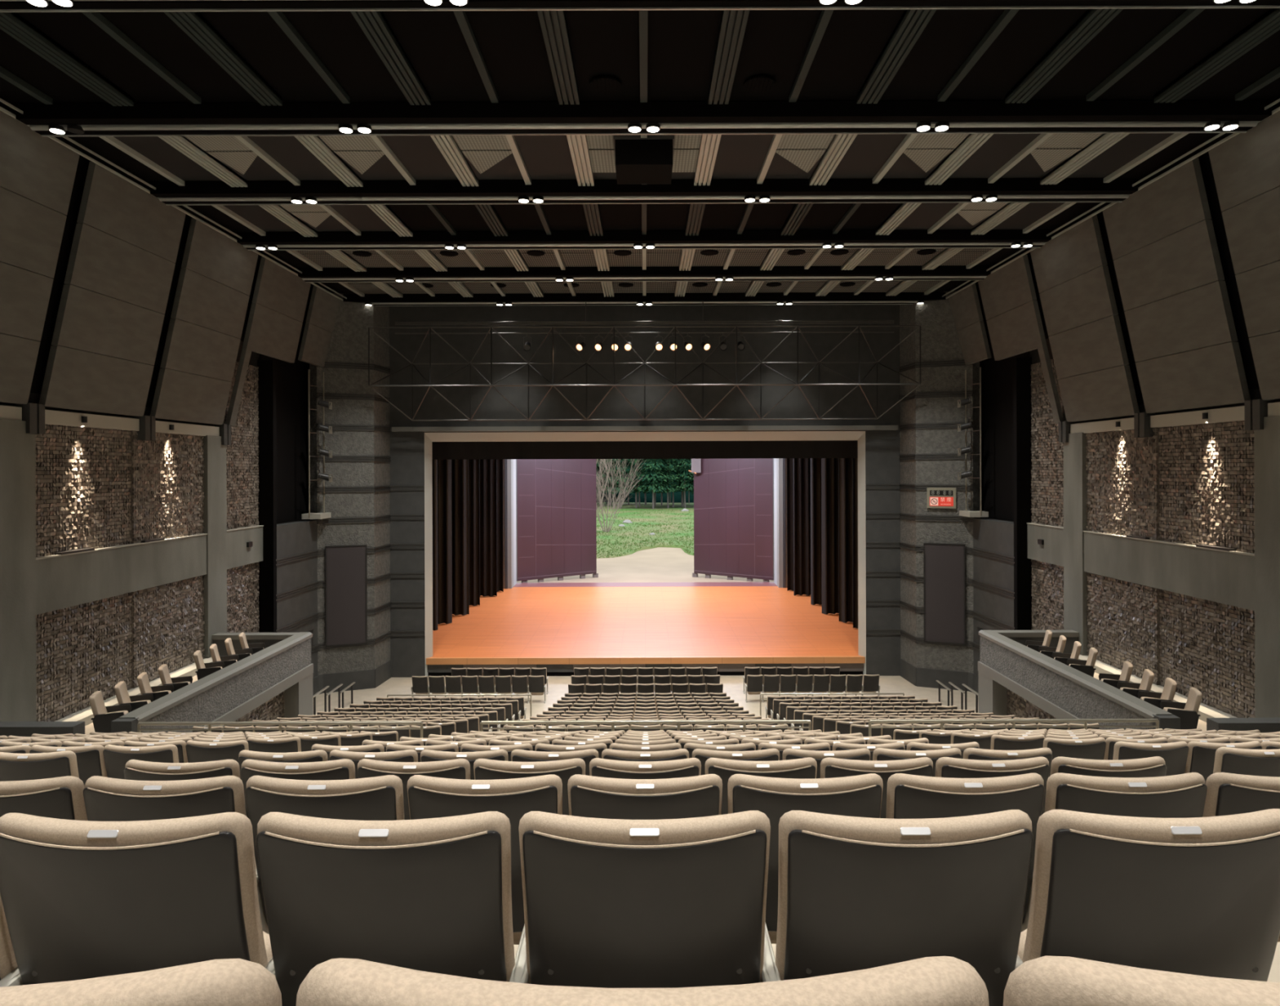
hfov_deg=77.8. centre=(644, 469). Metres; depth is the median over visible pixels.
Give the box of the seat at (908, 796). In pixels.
[885,772,1044,924]
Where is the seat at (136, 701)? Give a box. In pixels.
[114,680,153,711]
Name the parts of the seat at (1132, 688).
frame, frame, backrest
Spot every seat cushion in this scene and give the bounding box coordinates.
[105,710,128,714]
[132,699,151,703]
[262,930,272,962]
[448,692,461,693]
[464,691,478,693]
[481,692,494,693]
[497,692,511,693]
[513,931,522,944]
[514,692,527,693]
[530,692,543,694]
[747,691,760,694]
[764,691,777,693]
[768,930,777,943]
[780,691,793,693]
[796,691,809,693]
[813,690,826,693]
[830,691,843,693]
[1017,928,1026,959]
[1140,696,1159,700]
[1163,706,1186,711]
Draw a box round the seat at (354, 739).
[329,732,372,746]
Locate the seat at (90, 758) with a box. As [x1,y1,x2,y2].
[29,744,107,786]
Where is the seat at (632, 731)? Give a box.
[626,729,664,732]
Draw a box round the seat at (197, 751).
[185,739,248,778]
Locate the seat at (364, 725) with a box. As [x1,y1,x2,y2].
[340,724,368,728]
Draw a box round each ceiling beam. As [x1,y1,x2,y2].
[0,0,1279,12]
[15,99,1271,137]
[150,178,1137,205]
[236,230,1051,250]
[297,265,991,282]
[342,292,945,306]
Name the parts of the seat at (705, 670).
backrest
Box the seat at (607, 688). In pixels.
[602,683,619,696]
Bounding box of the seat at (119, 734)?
[116,733,159,736]
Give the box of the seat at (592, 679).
[587,675,604,692]
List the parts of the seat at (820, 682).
backrest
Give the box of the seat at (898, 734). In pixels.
[893,728,931,739]
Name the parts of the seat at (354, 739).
backrest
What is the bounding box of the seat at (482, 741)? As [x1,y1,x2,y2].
[425,738,486,751]
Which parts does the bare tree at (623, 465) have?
stem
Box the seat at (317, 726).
[316,725,348,733]
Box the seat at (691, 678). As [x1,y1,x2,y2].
[687,675,703,691]
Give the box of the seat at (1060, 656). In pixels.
[1052,640,1081,665]
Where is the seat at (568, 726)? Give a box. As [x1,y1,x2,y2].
[567,724,597,732]
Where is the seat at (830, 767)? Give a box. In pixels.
[820,756,933,817]
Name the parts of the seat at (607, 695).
backrest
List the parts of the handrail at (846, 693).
post, rail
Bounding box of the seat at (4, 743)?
[0,740,62,746]
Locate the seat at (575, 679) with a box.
[571,675,586,693]
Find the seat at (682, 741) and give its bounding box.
[678,737,738,748]
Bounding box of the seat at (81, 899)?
[0,811,272,986]
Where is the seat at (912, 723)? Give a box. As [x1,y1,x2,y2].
[893,722,922,729]
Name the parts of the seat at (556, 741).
backrest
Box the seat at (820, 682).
[811,674,829,696]
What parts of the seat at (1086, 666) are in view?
frame, frame, backrest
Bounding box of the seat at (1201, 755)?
[1184,740,1262,784]
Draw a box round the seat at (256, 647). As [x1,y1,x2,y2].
[238,631,265,653]
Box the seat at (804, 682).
[795,674,813,696]
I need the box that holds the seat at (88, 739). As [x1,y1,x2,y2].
[84,737,138,742]
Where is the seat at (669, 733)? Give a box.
[667,731,709,735]
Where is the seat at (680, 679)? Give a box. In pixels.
[671,675,686,691]
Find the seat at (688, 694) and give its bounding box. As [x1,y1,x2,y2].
[673,692,690,698]
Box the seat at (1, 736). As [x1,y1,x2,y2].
[0,735,8,738]
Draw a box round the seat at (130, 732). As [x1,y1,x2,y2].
[128,731,166,734]
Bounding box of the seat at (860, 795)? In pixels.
[727,773,883,943]
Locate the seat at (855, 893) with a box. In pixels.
[761,808,1033,1005]
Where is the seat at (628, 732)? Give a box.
[625,731,666,734]
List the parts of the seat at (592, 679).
backrest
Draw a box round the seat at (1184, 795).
[1020,772,1207,932]
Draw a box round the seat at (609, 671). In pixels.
[605,666,621,683]
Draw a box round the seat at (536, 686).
[527,675,546,702]
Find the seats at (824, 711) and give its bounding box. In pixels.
[252,695,1067,733]
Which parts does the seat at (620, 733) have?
backrest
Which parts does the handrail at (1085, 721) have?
post, rail, post, rail, post, post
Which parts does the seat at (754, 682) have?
frame, backrest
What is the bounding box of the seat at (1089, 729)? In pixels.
[1086,728,1124,731]
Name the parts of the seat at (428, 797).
number plate, backrest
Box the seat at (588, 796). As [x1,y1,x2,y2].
[567,773,722,819]
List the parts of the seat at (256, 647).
backrest, frame, frame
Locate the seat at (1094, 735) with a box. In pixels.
[1044,733,1098,738]
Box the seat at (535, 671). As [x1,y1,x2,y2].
[531,667,548,693]
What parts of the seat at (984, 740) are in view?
backrest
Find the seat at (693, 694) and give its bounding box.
[691,692,708,698]
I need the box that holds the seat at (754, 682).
[745,674,763,702]
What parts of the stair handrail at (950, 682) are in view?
post, rail, post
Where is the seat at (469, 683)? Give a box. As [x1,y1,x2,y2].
[461,675,478,697]
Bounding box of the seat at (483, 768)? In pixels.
[473,757,585,814]
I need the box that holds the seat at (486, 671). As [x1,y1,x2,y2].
[483,667,498,685]
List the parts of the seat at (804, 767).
backrest, number plate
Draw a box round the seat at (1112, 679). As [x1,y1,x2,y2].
[1098,660,1133,688]
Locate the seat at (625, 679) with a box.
[621,675,636,684]
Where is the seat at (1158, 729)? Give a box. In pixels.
[1124,728,1163,731]
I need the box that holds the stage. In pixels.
[426,586,865,675]
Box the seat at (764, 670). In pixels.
[760,666,776,684]
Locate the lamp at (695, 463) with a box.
[688,458,701,473]
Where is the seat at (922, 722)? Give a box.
[922,722,951,729]
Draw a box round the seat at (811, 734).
[767,732,814,739]
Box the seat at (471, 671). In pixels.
[466,667,483,685]
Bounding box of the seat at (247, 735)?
[245,734,293,738]
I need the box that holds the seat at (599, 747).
[534,742,607,758]
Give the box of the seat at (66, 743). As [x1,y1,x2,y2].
[61,740,124,746]
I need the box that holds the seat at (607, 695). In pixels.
[600,693,617,699]
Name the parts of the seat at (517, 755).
number plate, backrest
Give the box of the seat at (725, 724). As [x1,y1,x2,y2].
[720,723,748,730]
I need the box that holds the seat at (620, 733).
[581,731,622,736]
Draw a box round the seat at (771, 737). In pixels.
[728,734,782,743]
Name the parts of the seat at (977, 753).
backrest, number plate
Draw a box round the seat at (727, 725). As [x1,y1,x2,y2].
[725,724,756,730]
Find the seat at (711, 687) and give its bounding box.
[706,683,723,696]
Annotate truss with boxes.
[368,324,920,421]
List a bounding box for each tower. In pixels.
[307,368,324,518]
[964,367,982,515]
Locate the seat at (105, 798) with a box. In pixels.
[83,775,256,868]
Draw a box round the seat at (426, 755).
[420,748,508,779]
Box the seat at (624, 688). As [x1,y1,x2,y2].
[619,683,636,699]
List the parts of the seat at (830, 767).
backrest, number plate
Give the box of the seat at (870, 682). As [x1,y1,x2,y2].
[861,674,879,698]
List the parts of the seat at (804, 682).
backrest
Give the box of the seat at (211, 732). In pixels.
[205,731,244,733]
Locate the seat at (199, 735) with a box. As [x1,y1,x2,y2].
[198,734,245,738]
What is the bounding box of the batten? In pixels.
[395,301,893,333]
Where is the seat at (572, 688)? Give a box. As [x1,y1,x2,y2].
[568,683,584,696]
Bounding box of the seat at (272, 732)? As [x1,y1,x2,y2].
[244,730,281,734]
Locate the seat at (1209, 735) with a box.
[1206,733,1261,738]
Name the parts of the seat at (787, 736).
backrest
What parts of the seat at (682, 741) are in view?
backrest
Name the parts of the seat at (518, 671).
backrest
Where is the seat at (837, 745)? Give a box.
[832,742,904,759]
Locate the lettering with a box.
[929,489,953,495]
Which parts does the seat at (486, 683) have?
backrest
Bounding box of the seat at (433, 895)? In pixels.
[256,810,515,1005]
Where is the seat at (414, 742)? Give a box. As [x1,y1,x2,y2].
[362,739,423,751]
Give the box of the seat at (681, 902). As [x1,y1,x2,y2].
[509,809,770,987]
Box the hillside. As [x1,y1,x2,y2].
[595,489,693,502]
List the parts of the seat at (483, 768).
number plate, backrest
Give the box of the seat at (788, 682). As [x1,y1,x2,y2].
[778,674,795,696]
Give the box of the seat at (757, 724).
[749,723,777,730]
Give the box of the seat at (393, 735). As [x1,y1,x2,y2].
[360,730,398,741]
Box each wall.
[0,104,391,721]
[389,304,901,677]
[898,104,1279,717]
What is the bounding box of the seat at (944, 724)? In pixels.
[943,723,974,730]
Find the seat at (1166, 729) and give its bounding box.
[1163,728,1202,730]
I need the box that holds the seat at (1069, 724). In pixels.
[1067,723,1099,729]
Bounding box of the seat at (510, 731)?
[508,729,546,734]
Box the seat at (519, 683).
[511,675,528,697]
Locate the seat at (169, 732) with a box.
[167,731,204,734]
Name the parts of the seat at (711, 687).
backrest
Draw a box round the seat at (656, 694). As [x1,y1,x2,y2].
[654,692,672,696]
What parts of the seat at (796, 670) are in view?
backrest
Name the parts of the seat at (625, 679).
backrest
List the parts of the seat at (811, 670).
backrest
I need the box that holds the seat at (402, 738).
[399,736,453,745]
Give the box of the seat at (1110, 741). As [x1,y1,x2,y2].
[1103,737,1168,759]
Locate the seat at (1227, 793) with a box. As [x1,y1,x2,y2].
[1202,772,1279,942]
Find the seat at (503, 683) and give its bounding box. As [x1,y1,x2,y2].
[493,675,511,697]
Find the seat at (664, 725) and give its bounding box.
[662,724,693,732]
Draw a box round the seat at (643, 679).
[636,675,653,693]
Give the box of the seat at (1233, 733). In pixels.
[1188,731,1236,735]
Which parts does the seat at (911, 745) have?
backrest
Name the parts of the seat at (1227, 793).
backrest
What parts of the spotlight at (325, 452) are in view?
barn door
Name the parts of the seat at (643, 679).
backrest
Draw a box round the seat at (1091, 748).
[1043,737,1106,775]
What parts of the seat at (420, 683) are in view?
backrest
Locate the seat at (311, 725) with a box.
[311,724,340,730]
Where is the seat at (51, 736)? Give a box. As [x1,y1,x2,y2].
[7,734,55,738]
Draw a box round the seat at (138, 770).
[124,759,239,780]
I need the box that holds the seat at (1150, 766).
[1050,755,1166,777]
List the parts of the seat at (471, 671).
backrest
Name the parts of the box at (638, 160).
mounting plate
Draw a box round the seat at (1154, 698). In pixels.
[1137,677,1177,707]
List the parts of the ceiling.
grille panel, grille panel, grille panel, grille panel, grille panel, grille panel, grille panel, grille panel, grille panel, grille panel, grille panel, grille panel, grille panel, grille panel, grille panel, grille panel, grille panel, grille panel, grille panel, grille panel, grille panel, grille panel, grille panel, grille panel, grille panel, grille panel, grille panel, grille panel, grille panel, grille panel, grille panel, grille panel, grille panel, grille panel, grille panel, grille panel, grille panel, grille panel, grille panel, grille panel, grille panel, grille panel, grille panel, grille panel, grille panel, grille panel, grille panel, grille panel, grille panel, grille panel, grille panel, grille panel, grille panel, grille panel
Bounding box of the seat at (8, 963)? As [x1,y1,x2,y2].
[0,894,17,980]
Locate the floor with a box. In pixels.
[312,675,1279,982]
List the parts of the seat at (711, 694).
backrest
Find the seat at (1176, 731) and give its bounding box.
[1174,729,1217,733]
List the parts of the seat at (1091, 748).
backrest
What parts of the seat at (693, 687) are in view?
backrest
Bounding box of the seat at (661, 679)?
[653,675,670,693]
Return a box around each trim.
[502,458,516,588]
[513,582,777,586]
[773,457,786,587]
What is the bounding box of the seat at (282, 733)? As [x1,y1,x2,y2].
[244,732,287,736]
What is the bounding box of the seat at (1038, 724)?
[1036,723,1067,730]
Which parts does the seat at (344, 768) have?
number plate, backrest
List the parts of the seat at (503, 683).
backrest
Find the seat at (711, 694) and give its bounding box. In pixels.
[709,692,726,698]
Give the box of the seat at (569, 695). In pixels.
[564,693,582,699]
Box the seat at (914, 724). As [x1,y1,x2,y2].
[912,723,943,731]
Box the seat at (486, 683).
[477,675,494,697]
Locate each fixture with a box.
[53,547,94,554]
[141,537,164,542]
[1126,534,1149,539]
[1195,544,1236,551]
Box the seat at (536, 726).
[535,724,565,731]
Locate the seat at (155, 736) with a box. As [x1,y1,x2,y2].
[150,734,198,739]
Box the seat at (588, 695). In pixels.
[582,693,599,699]
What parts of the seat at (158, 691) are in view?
backrest, frame, frame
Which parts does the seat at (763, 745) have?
backrest, number plate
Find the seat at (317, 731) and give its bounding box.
[283,730,320,733]
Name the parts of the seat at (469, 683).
backrest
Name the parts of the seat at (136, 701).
backrest, frame, frame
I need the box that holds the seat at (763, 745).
[758,742,830,759]
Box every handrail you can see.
[137,720,422,737]
[312,685,328,715]
[326,683,342,711]
[340,681,355,707]
[386,693,531,716]
[480,719,811,732]
[760,692,904,715]
[868,718,1159,736]
[936,680,951,706]
[948,681,964,709]
[962,683,978,712]
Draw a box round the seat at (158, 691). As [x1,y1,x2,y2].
[137,671,173,700]
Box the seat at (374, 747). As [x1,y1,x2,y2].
[311,743,384,760]
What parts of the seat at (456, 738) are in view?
backrest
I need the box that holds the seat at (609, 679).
[604,675,620,691]
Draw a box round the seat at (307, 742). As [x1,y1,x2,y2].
[293,733,341,751]
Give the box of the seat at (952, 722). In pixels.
[951,722,980,724]
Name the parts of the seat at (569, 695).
backrest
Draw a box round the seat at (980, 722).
[980,722,1008,724]
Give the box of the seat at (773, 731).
[744,729,782,733]
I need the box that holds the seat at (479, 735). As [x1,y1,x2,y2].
[476,733,523,740]
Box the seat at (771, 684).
[761,674,779,702]
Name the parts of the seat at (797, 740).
backrest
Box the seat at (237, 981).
[0,957,282,1005]
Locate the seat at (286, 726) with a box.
[285,725,316,732]
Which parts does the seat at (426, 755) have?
number plate, backrest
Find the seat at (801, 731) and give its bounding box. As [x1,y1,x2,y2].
[798,730,839,736]
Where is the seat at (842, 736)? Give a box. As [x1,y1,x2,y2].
[838,734,891,743]
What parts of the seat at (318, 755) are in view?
number plate, backrest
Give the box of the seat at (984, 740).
[951,732,998,749]
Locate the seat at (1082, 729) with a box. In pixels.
[1048,728,1085,731]
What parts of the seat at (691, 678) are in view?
backrest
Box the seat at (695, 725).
[693,724,724,731]
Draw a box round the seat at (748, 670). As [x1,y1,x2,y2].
[742,666,759,693]
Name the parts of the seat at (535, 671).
backrest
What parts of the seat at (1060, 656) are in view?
frame, frame, backrest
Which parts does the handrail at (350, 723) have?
post, post, rail, rail, post, post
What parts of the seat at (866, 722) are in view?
backrest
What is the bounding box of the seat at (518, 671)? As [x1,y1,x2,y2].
[515,667,530,684]
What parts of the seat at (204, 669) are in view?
backrest, frame, frame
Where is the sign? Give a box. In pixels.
[927,487,955,508]
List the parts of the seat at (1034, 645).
frame, frame, backrest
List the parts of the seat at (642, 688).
backrest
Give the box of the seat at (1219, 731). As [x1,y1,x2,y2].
[1217,728,1260,733]
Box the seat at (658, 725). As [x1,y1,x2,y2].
[630,724,661,730]
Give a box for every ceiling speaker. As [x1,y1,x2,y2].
[352,250,371,257]
[417,283,433,288]
[440,250,457,256]
[490,283,506,287]
[526,249,544,256]
[564,282,578,287]
[589,75,621,93]
[613,249,631,256]
[617,282,633,287]
[692,282,707,287]
[700,249,718,255]
[743,75,775,93]
[766,282,781,286]
[786,248,805,255]
[830,248,848,255]
[840,281,855,286]
[916,248,935,254]
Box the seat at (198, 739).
[192,737,246,742]
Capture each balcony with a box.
[0,631,313,736]
[977,629,1279,732]
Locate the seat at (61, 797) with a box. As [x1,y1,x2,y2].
[0,775,88,820]
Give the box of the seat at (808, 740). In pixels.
[804,737,865,750]
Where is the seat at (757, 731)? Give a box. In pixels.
[755,730,796,736]
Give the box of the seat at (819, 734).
[815,732,862,739]
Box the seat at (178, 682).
[158,663,192,691]
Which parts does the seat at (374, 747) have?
number plate, backrest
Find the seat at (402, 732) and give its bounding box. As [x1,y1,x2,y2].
[379,724,410,741]
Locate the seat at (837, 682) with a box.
[828,674,846,696]
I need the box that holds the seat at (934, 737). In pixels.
[919,730,961,743]
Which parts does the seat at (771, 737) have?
backrest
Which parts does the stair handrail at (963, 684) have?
post, rail, post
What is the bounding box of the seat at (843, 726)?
[835,720,864,733]
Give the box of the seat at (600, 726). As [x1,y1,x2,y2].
[598,724,629,732]
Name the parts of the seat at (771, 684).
backrest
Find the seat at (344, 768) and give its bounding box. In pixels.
[240,758,355,817]
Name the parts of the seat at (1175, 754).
backrest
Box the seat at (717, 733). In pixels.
[711,730,753,735]
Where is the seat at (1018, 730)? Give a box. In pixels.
[1008,728,1047,732]
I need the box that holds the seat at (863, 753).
[782,747,870,777]
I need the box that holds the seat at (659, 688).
[654,683,671,699]
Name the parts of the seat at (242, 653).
backrest, frame, frame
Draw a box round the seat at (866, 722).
[864,720,893,735]
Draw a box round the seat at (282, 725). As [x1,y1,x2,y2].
[282,724,311,726]
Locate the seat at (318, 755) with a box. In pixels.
[238,749,328,816]
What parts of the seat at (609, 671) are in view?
backrest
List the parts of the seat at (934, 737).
backrest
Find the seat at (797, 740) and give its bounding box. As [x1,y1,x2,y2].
[741,737,802,750]
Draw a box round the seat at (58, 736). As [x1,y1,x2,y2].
[55,734,102,738]
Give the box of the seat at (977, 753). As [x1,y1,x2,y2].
[963,746,1052,812]
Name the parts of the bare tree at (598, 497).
stem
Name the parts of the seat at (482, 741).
backrest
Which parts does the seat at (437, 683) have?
backrest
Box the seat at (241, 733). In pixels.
[202,732,244,735]
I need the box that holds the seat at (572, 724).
[572,724,600,730]
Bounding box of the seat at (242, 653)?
[224,637,253,660]
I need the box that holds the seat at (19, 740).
[0,737,31,742]
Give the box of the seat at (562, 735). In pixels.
[524,733,572,739]
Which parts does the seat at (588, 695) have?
backrest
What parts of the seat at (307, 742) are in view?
backrest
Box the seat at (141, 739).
[138,737,192,742]
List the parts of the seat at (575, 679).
backrest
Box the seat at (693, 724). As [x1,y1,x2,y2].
[690,723,719,730]
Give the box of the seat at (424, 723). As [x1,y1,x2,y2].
[398,721,426,737]
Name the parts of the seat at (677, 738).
backrest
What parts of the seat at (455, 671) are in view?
backrest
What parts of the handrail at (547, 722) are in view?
post, post, post, rail, rail, post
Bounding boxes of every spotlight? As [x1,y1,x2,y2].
[315,395,332,409]
[315,419,332,433]
[315,444,332,457]
[315,468,332,481]
[523,333,531,351]
[575,333,585,351]
[594,333,603,351]
[611,333,619,351]
[623,333,632,351]
[654,333,662,351]
[668,333,677,351]
[683,333,692,351]
[701,331,710,350]
[719,333,727,350]
[737,333,745,350]
[957,393,973,407]
[957,417,973,431]
[957,442,973,455]
[957,466,973,479]
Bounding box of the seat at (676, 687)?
[671,683,688,696]
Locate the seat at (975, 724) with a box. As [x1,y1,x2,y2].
[974,723,1005,729]
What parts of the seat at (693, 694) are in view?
backrest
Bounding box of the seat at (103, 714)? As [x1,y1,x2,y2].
[88,690,131,733]
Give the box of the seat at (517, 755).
[511,748,598,775]
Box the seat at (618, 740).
[614,738,675,744]
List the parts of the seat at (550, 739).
backrest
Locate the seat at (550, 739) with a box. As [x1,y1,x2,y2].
[509,735,562,744]
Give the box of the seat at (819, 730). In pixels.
[783,728,822,733]
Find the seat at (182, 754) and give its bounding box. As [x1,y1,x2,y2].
[123,739,187,762]
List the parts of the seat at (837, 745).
backrest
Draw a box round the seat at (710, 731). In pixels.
[705,729,742,733]
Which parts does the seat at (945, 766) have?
backrest, number plate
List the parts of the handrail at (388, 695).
rail, post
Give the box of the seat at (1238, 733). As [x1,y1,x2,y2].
[1236,731,1279,735]
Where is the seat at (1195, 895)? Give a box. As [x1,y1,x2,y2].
[1015,808,1279,981]
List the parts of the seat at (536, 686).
backrest, frame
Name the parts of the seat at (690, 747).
backrest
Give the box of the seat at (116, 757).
[102,744,178,778]
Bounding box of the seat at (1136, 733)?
[1093,731,1141,735]
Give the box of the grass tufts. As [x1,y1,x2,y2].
[596,509,693,557]
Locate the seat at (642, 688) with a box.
[637,683,653,693]
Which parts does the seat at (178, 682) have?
backrest, frame, frame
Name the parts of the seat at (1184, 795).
frame, backrest, number plate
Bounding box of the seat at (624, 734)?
[622,733,668,737]
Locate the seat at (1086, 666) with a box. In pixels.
[1066,647,1097,676]
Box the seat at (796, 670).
[792,666,808,684]
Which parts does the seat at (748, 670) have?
backrest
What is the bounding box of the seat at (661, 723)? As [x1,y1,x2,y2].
[661,723,689,729]
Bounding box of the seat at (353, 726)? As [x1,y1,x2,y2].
[348,724,379,733]
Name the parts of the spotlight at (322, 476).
barn door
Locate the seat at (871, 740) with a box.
[866,737,928,750]
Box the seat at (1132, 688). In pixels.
[1117,668,1154,697]
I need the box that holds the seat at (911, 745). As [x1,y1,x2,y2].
[906,741,979,758]
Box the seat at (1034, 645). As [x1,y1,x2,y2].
[1025,629,1052,651]
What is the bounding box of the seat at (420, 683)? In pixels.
[411,675,428,700]
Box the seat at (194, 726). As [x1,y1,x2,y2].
[192,725,223,733]
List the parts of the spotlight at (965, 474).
barn door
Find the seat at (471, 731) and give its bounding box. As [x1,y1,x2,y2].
[469,730,507,734]
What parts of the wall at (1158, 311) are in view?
acoustic panel, recess sill, acoustic panel, dark post, acoustic panel, acoustic panel, acoustic panel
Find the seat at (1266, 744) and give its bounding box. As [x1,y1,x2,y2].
[1260,740,1279,749]
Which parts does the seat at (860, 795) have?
backrest, number plate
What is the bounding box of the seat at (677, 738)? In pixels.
[674,735,726,742]
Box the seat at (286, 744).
[246,736,301,752]
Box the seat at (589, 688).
[585,683,602,696]
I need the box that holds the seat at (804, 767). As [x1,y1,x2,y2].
[705,756,817,814]
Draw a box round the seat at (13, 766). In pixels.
[0,750,79,781]
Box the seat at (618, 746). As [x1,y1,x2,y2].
[609,742,681,751]
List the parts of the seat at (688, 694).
backrest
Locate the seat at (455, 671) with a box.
[451,667,466,685]
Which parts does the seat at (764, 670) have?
backrest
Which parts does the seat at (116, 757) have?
backrest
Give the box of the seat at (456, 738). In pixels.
[454,736,507,745]
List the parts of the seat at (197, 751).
backrest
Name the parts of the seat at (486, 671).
backrest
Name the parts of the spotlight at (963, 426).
barn door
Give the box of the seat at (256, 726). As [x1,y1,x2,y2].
[254,725,285,732]
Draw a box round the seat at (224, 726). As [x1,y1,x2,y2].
[223,725,254,732]
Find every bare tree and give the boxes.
[595,458,612,509]
[595,458,644,532]
[598,458,626,508]
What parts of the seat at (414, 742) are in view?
backrest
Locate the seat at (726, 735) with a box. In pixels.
[719,733,765,738]
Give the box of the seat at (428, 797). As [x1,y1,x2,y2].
[407,773,562,944]
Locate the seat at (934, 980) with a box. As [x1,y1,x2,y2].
[296,955,989,1005]
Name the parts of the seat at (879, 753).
backrest, number plate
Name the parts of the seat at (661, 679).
backrest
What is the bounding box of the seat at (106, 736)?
[102,734,150,739]
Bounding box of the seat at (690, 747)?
[684,742,755,757]
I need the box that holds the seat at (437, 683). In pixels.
[427,675,444,697]
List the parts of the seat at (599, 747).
number plate, backrest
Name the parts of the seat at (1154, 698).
frame, frame, backrest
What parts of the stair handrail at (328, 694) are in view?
post, rail, post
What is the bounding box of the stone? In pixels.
[622,519,632,523]
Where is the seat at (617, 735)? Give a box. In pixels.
[573,733,620,738]
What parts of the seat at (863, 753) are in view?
backrest, number plate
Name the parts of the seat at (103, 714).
backrest, frame, frame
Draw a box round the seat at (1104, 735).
[1098,733,1152,739]
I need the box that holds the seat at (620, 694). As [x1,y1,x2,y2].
[618,693,636,696]
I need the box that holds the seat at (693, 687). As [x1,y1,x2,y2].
[688,683,706,696]
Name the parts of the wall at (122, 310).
acoustic panel, acoustic panel, acoustic panel, dark post, acoustic panel, recess sill, acoustic panel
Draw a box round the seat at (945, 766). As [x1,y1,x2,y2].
[935,756,1049,814]
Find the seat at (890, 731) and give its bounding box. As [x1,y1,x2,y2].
[880,723,911,739]
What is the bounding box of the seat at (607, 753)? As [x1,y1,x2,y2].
[601,748,688,760]
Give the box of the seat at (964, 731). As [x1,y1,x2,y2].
[961,729,1004,733]
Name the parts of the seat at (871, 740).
backrest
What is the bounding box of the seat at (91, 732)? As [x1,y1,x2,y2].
[89,731,128,734]
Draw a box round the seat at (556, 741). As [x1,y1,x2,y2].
[551,738,613,748]
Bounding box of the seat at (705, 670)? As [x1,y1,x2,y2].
[702,666,717,683]
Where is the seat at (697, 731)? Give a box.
[666,729,703,733]
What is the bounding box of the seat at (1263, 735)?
[1260,733,1279,737]
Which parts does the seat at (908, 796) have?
backrest, number plate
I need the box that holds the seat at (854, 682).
[844,674,862,695]
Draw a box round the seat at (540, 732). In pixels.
[537,731,579,736]
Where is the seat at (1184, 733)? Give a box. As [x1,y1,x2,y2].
[1141,731,1189,735]
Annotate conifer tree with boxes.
[595,458,607,488]
[597,458,618,506]
[604,458,638,508]
[618,458,652,507]
[619,469,641,504]
[622,458,648,506]
[635,458,670,508]
[643,478,666,506]
[644,491,646,505]
[653,458,683,507]
[660,484,669,505]
[662,461,688,507]
[668,458,693,507]
[674,462,693,506]
[686,460,693,491]
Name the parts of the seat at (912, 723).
backrest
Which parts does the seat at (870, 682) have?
backrest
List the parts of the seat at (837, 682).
backrest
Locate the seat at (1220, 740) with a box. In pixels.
[1167,736,1230,743]
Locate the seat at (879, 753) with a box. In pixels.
[872,747,961,776]
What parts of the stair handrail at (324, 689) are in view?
post, rail, post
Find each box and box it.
[246,541,253,546]
[613,134,674,184]
[1037,538,1044,544]
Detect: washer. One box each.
[81,416,87,422]
[169,424,173,430]
[1115,421,1119,426]
[1202,412,1208,418]
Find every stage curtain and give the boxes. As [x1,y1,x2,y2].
[431,459,438,630]
[437,459,452,623]
[451,459,469,615]
[468,459,479,605]
[479,459,497,596]
[496,458,503,591]
[786,457,793,591]
[793,457,810,595]
[810,457,822,604]
[821,457,839,613]
[838,457,853,622]
[852,457,857,628]
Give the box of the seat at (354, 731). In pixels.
[321,730,359,733]
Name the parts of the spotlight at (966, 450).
barn door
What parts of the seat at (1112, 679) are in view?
frame, frame, backrest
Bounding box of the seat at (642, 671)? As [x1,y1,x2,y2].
[636,666,653,678]
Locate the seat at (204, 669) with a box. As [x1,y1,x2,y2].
[193,649,224,679]
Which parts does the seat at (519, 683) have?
backrest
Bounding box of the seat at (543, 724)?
[542,724,571,731]
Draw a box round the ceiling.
[0,8,1279,300]
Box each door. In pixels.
[515,458,598,582]
[692,457,773,582]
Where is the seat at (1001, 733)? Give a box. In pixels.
[998,732,1045,736]
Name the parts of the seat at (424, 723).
backrest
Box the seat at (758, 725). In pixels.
[757,724,788,732]
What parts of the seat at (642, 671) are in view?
backrest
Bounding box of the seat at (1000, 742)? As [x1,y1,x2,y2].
[990,733,1044,750]
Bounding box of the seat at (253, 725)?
[253,724,282,726]
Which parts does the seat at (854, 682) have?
backrest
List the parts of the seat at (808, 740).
backrest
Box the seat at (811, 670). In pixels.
[808,666,823,684]
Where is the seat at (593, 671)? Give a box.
[590,666,605,683]
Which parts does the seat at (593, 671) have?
backrest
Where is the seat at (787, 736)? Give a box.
[783,734,836,744]
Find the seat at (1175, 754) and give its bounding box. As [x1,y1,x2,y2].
[1112,741,1188,775]
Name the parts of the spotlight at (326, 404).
barn door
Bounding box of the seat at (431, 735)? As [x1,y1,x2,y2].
[428,733,475,741]
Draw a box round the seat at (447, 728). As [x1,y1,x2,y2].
[426,721,456,735]

